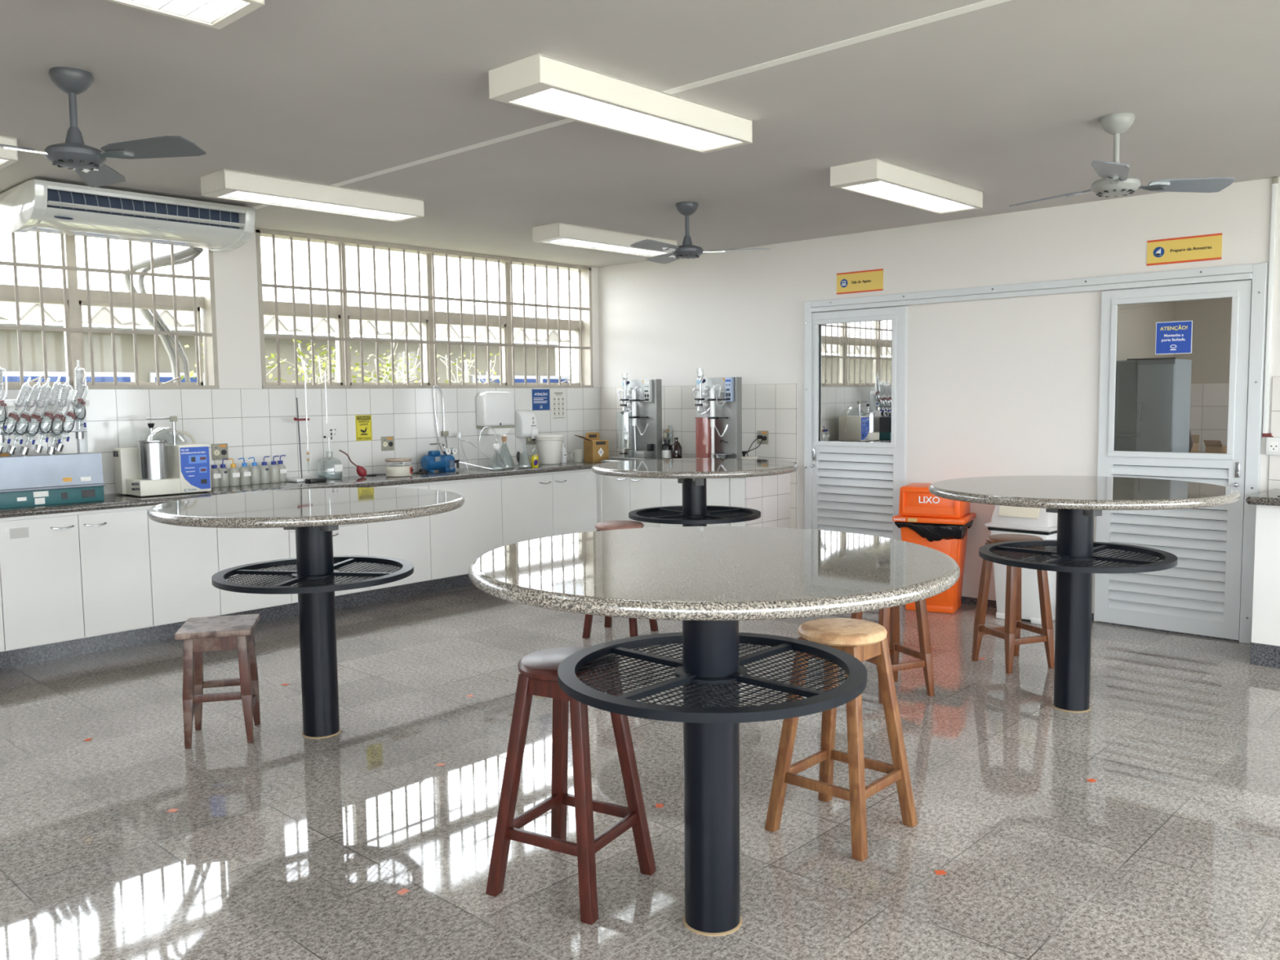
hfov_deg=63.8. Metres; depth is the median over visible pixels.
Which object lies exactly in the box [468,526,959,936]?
lab table
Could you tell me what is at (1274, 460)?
wall tiles
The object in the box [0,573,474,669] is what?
trim
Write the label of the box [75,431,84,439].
steel cup
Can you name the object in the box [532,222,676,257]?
ceiling light
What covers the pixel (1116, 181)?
ceiling fan
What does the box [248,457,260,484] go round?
wash bottle
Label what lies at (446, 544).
base cabinet
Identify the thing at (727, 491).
base cabinet
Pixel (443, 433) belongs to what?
tubing
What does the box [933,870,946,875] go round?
paper scrap
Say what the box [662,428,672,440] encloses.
wall outlet
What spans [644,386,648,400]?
switch
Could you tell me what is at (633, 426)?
outlet
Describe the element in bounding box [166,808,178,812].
paper scrap
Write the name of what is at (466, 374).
shrub
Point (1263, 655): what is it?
trim
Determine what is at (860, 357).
door
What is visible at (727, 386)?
switch
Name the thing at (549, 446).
bucket
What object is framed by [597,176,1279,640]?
wall
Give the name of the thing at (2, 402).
condenser
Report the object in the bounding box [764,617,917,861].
wooden stool
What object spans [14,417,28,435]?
flask
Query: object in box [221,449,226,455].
socket
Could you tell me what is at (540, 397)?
notice
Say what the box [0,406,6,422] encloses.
flask
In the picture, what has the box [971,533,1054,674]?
wooden stool
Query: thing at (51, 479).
heating unit
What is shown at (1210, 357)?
wall
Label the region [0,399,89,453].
rack
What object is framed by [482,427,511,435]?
paper towel
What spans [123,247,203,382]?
bundle
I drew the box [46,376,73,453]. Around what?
condenser
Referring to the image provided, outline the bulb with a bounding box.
[338,449,366,477]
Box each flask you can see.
[0,406,6,422]
[14,417,28,435]
[479,426,506,470]
[494,435,515,468]
[519,447,532,467]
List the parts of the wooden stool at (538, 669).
leg, leg, seat, leg, leg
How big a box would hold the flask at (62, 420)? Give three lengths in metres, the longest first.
0.094 x 0.066 x 0.033 m
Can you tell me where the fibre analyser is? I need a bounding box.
[112,416,211,497]
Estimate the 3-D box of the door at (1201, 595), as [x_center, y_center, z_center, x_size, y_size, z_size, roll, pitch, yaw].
[3.157,-0.117,6.154,0.813,2.060,0.080,4,6,43]
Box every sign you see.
[355,414,372,440]
[836,268,883,294]
[1146,232,1222,266]
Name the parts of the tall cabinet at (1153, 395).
dark panel, handle, door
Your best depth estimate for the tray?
8.43 m
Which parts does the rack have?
clamp rod, rail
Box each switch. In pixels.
[61,492,67,499]
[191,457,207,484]
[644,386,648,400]
[725,384,730,399]
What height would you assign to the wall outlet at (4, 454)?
0.108 m
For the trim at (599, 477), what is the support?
attached to the base cabinet at (553, 504)
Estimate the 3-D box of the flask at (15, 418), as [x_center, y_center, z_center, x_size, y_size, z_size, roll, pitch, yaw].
[-3.488,-0.297,5.696,0.033,0.094,0.066,4,-18,43]
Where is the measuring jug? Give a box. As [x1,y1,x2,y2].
[571,448,582,462]
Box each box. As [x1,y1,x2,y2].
[575,431,608,462]
[1190,435,1199,453]
[1203,440,1226,453]
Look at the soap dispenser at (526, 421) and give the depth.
8.69 m
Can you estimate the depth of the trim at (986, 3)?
3.70 m
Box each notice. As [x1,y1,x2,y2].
[532,389,550,409]
[1155,320,1192,354]
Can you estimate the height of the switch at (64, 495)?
0.037 m
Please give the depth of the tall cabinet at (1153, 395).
7.76 m
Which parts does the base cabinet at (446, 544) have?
door, door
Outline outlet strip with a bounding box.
[1266,436,1279,455]
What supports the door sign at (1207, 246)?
attached to the wall at (1006, 386)
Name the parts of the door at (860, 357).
glass pane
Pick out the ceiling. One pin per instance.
(1006, 101)
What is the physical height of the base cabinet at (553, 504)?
0.715 m
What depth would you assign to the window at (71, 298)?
6.35 m
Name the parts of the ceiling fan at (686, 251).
blade, blade, rod, motor, blade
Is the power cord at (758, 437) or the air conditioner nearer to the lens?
the air conditioner
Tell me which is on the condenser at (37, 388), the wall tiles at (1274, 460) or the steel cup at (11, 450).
the steel cup at (11, 450)
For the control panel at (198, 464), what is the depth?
6.31 m
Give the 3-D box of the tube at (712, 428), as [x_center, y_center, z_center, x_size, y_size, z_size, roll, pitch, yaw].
[0.571,-0.279,8.078,0.028,0.276,0.028,4,6,43]
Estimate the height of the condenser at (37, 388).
0.429 m
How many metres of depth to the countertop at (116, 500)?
6.89 m
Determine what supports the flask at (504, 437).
on the countertop at (116, 500)
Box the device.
[741,451,757,458]
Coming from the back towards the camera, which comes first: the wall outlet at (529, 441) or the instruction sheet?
the instruction sheet
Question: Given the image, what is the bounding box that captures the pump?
[420,443,459,472]
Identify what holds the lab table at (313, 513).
on the floor
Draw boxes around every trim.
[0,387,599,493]
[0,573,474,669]
[252,0,1010,209]
[596,473,603,522]
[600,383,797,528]
[745,472,790,528]
[804,262,1268,644]
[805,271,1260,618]
[1096,621,1238,641]
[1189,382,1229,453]
[1249,641,1279,668]
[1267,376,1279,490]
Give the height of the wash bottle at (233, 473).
0.183 m
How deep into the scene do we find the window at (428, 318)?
8.09 m
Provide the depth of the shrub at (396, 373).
9.29 m
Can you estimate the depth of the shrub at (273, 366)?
7.98 m
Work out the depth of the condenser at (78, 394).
5.94 m
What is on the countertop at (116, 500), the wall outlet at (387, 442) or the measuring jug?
the measuring jug
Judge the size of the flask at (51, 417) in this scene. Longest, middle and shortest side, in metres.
0.094 x 0.066 x 0.033 m
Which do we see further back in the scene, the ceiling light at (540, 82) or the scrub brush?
the scrub brush
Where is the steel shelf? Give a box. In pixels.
[711,453,734,454]
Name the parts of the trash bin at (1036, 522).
lid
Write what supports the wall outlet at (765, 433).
attached to the wall at (1006, 386)
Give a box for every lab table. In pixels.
[147,487,464,738]
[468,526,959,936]
[591,457,797,526]
[928,475,1240,712]
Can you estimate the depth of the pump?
7.89 m
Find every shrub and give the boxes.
[180,342,292,382]
[271,326,368,382]
[357,328,440,382]
[436,351,500,382]
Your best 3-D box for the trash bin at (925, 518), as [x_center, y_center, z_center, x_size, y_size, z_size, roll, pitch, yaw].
[1.994,0.454,6.973,0.470,0.840,0.412,2,5,28]
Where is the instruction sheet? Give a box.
[551,390,565,419]
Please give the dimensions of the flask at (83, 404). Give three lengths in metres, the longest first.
0.094 x 0.066 x 0.033 m
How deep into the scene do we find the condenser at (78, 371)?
5.95 m
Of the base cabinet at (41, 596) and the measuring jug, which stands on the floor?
the base cabinet at (41, 596)
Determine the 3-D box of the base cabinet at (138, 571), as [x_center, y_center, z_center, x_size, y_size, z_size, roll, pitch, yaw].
[-3.041,0.495,6.205,0.578,0.715,0.779,4,6,43]
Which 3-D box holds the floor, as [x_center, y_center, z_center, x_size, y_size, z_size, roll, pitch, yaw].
[-0.281,1.237,3.375,8.620,0.080,9.000,4,6,43]
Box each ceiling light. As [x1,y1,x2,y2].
[0,135,17,169]
[106,0,264,29]
[200,168,424,222]
[488,53,752,153]
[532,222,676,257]
[830,158,982,214]
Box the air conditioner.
[0,178,255,252]
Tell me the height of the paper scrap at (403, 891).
0.001 m
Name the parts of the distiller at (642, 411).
glass bulb, glass bulb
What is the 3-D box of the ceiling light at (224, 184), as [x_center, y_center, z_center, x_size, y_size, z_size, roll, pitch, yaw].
[-1.786,-1.570,5.731,0.270,0.097,1.210,4,6,43]
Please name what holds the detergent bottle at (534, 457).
on the countertop at (116, 500)
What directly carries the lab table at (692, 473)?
on the floor
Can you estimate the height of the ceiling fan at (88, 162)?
0.328 m
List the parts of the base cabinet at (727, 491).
door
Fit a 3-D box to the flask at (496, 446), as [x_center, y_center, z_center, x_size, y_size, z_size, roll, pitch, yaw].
[-1.159,-0.249,8.047,0.140,0.338,0.239,4,6,43]
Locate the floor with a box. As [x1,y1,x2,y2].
[0,585,1279,959]
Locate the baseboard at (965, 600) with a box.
[960,595,1093,621]
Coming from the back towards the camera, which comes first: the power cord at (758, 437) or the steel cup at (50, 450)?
the power cord at (758, 437)
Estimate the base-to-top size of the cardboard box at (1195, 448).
0.189 m
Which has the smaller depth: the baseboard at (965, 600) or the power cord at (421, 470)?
the baseboard at (965, 600)
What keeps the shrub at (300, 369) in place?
on the ground
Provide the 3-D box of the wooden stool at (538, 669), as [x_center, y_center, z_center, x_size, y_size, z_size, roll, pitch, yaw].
[-0.207,0.873,3.084,0.373,0.690,0.373,2,5,30]
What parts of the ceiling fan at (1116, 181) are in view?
blade, blade, motor, rod, blade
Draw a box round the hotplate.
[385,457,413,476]
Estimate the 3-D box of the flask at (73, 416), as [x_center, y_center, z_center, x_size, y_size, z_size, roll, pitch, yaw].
[-3.285,-0.318,5.913,0.033,0.094,0.066,4,-16,43]
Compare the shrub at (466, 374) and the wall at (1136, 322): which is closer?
the wall at (1136, 322)
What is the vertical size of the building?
2.915 m
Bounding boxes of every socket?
[213,449,219,455]
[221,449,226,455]
[1269,440,1278,450]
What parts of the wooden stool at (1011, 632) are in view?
leg, leg, seat, leg, leg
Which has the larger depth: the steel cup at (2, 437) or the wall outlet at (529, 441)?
the wall outlet at (529, 441)
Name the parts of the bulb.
bulb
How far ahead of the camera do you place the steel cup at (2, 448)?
5.67 m
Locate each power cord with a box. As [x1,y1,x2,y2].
[366,468,427,475]
[742,435,765,456]
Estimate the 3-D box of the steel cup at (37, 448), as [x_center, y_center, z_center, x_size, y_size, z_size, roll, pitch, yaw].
[-3.401,-0.176,5.818,0.044,0.040,0.044,4,-12,43]
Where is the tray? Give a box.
[475,425,515,428]
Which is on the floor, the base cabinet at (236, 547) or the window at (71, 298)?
the base cabinet at (236, 547)
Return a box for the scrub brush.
[516,451,524,464]
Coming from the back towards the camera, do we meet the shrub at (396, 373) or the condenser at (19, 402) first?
the shrub at (396, 373)
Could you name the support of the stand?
on the countertop at (116, 500)
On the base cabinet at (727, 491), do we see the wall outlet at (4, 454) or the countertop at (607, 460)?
the countertop at (607, 460)
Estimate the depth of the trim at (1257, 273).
6.13 m
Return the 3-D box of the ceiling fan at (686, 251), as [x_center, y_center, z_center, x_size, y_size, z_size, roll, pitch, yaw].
[0.390,-1.526,6.290,0.807,0.328,0.918,0,5,7]
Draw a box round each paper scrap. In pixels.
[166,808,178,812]
[396,888,408,894]
[435,763,445,765]
[655,803,662,807]
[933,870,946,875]
[1085,778,1097,782]
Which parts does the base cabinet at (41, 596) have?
door, handle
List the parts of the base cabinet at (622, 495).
door, door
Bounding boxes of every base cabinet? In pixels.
[0,511,84,652]
[76,505,220,637]
[216,523,369,615]
[367,476,502,590]
[499,468,597,546]
[602,475,661,528]
[661,477,745,527]
[1251,504,1279,646]
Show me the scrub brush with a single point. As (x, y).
(518, 454)
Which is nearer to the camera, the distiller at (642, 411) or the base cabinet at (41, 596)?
the base cabinet at (41, 596)
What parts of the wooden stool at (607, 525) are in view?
leg, leg, seat, leg, leg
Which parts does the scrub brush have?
handle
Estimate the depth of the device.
8.04 m
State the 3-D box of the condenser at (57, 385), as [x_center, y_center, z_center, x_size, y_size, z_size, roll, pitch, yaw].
[-3.362,-0.375,5.849,0.060,0.441,0.177,3,6,37]
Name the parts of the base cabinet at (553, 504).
door, door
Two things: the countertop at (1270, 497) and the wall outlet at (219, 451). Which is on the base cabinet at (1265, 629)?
the countertop at (1270, 497)
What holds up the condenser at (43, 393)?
attached to the rack
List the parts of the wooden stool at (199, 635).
leg, leg, seat, leg, leg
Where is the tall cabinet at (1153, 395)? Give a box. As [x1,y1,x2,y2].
[1114,357,1191,452]
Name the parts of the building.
pane, pane, pane, pane, pane, pane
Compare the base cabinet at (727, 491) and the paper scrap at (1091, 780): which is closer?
the paper scrap at (1091, 780)
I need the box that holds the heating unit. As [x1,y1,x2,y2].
[0,452,105,509]
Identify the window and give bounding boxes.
[0,231,219,389]
[255,227,593,388]
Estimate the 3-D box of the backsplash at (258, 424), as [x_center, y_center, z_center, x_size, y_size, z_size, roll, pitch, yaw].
[-3.395,0.214,6.257,0.008,1.525,8.892,4,6,43]
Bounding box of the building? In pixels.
[0,301,574,385]
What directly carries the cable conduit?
attached to the wall at (1006, 386)
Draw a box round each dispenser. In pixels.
[475,391,515,435]
[515,409,537,439]
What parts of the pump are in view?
motor, rating plate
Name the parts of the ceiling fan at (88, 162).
blade, rod, motor, blade, blade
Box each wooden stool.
[174,613,260,748]
[485,647,656,924]
[582,520,657,638]
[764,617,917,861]
[850,599,933,703]
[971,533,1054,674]
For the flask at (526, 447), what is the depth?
8.28 m
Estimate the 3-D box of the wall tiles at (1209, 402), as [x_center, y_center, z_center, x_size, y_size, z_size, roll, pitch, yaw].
[5.310,-0.056,8.586,1.650,1.515,0.010,4,6,43]
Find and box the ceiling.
[0,0,1279,267]
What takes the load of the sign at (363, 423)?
attached to the wall at (235, 272)
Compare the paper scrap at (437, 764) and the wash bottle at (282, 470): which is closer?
the paper scrap at (437, 764)
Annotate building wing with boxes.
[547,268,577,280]
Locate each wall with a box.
[213,227,599,388]
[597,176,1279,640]
[1115,301,1174,360]
[1173,297,1231,383]
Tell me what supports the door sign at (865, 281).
attached to the wall at (1006, 386)
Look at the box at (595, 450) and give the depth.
8.88 m
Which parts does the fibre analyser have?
black knob, support arm, blue panel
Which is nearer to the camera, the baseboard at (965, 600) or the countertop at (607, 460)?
the baseboard at (965, 600)
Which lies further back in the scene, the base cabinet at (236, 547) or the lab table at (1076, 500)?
the base cabinet at (236, 547)
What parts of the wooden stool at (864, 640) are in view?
leg, leg, seat, leg, leg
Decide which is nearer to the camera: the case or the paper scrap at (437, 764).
the paper scrap at (437, 764)
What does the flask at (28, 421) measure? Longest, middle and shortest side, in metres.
0.094 x 0.066 x 0.033 m
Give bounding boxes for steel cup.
[0,435,4,442]
[0,445,4,453]
[5,445,17,454]
[18,446,29,455]
[33,444,43,453]
[46,446,56,453]
[54,443,64,452]
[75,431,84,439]
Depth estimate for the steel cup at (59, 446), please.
5.88 m
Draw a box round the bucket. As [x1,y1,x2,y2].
[535,435,563,464]
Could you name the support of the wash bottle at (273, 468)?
on the countertop at (116, 500)
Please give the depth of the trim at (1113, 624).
6.23 m
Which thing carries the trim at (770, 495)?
attached to the wall at (1006, 386)
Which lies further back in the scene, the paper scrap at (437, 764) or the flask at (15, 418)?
the flask at (15, 418)
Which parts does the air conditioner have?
panel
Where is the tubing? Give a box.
[432,385,448,454]
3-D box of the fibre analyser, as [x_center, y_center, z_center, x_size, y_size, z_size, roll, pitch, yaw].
[-2.936,-0.154,6.321,0.369,0.475,0.493,4,6,43]
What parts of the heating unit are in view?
maker plate, control panel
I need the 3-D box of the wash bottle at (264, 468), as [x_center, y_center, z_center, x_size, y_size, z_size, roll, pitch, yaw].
[-2.556,-0.069,7.005,0.068,0.184,0.068,-1,5,-6]
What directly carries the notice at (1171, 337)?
attached to the door at (1201, 595)
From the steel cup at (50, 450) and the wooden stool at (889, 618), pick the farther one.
the steel cup at (50, 450)
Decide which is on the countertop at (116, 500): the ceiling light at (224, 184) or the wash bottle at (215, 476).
the wash bottle at (215, 476)
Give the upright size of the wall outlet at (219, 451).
0.108 m
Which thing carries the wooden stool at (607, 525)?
on the floor
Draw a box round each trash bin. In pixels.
[892,482,976,613]
[984,505,1057,624]
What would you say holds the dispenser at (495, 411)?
attached to the wall at (235, 272)
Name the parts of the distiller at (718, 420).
glass bulb, glass bulb, glass bulb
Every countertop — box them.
[0,457,610,518]
[600,457,796,471]
[1245,488,1279,506]
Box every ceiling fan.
[0,66,206,187]
[630,201,770,263]
[1008,112,1235,206]
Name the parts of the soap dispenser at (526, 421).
push lever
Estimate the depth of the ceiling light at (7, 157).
4.53 m
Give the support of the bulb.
on the countertop at (116, 500)
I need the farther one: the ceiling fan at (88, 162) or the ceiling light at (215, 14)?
the ceiling fan at (88, 162)
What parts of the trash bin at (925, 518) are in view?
opening frame, lid, panel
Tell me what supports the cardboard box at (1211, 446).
on the countertop
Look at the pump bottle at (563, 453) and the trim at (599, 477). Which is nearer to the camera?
the trim at (599, 477)
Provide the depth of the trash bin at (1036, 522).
6.50 m
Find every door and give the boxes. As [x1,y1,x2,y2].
[810,306,907,540]
[1093,280,1252,639]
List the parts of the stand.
rod, plate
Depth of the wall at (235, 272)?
6.93 m
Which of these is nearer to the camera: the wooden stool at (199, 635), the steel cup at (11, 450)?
the wooden stool at (199, 635)
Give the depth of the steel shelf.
8.00 m
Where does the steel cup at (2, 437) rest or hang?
on the condenser at (2, 402)
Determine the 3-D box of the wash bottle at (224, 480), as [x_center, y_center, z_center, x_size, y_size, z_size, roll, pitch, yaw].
[-2.746,-0.049,6.781,0.068,0.184,0.068,-1,5,-6]
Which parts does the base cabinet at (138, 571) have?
handle, door, door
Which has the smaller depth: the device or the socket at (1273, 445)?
the socket at (1273, 445)
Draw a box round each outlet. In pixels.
[0,452,11,456]
[211,443,228,460]
[381,435,394,450]
[525,437,536,444]
[633,426,635,451]
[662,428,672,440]
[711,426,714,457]
[756,431,768,444]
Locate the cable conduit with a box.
[1262,176,1278,437]
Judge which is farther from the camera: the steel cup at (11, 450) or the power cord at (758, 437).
the power cord at (758, 437)
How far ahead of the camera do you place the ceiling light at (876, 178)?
5.51 m
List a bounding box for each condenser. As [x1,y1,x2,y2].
[0,367,7,442]
[0,377,32,453]
[5,377,42,454]
[18,377,52,455]
[33,375,62,453]
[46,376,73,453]
[54,376,88,452]
[73,360,86,439]
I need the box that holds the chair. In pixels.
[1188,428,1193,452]
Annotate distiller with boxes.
[610,376,662,459]
[692,368,742,458]
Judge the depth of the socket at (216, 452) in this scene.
6.84 m
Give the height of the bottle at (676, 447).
0.179 m
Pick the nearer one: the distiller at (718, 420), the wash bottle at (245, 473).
the wash bottle at (245, 473)
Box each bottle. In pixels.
[210,464,221,487]
[218,458,229,487]
[226,458,239,486]
[238,457,251,484]
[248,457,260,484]
[259,456,270,484]
[269,455,279,483]
[276,454,286,482]
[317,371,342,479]
[531,445,538,467]
[560,441,567,462]
[661,439,671,458]
[671,437,681,458]
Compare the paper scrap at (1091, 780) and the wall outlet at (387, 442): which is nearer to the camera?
the paper scrap at (1091, 780)
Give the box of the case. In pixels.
[305,477,326,482]
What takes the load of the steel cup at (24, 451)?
on the condenser at (43, 393)
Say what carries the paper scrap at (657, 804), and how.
on the floor
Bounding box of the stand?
[286,360,316,482]
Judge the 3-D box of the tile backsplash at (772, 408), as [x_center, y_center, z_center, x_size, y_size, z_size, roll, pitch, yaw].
[0.430,-0.037,8.763,2.171,1.525,0.008,4,6,43]
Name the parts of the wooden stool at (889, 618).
leg, leg, leg, leg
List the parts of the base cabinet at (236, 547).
door, drawer, drawer, drawer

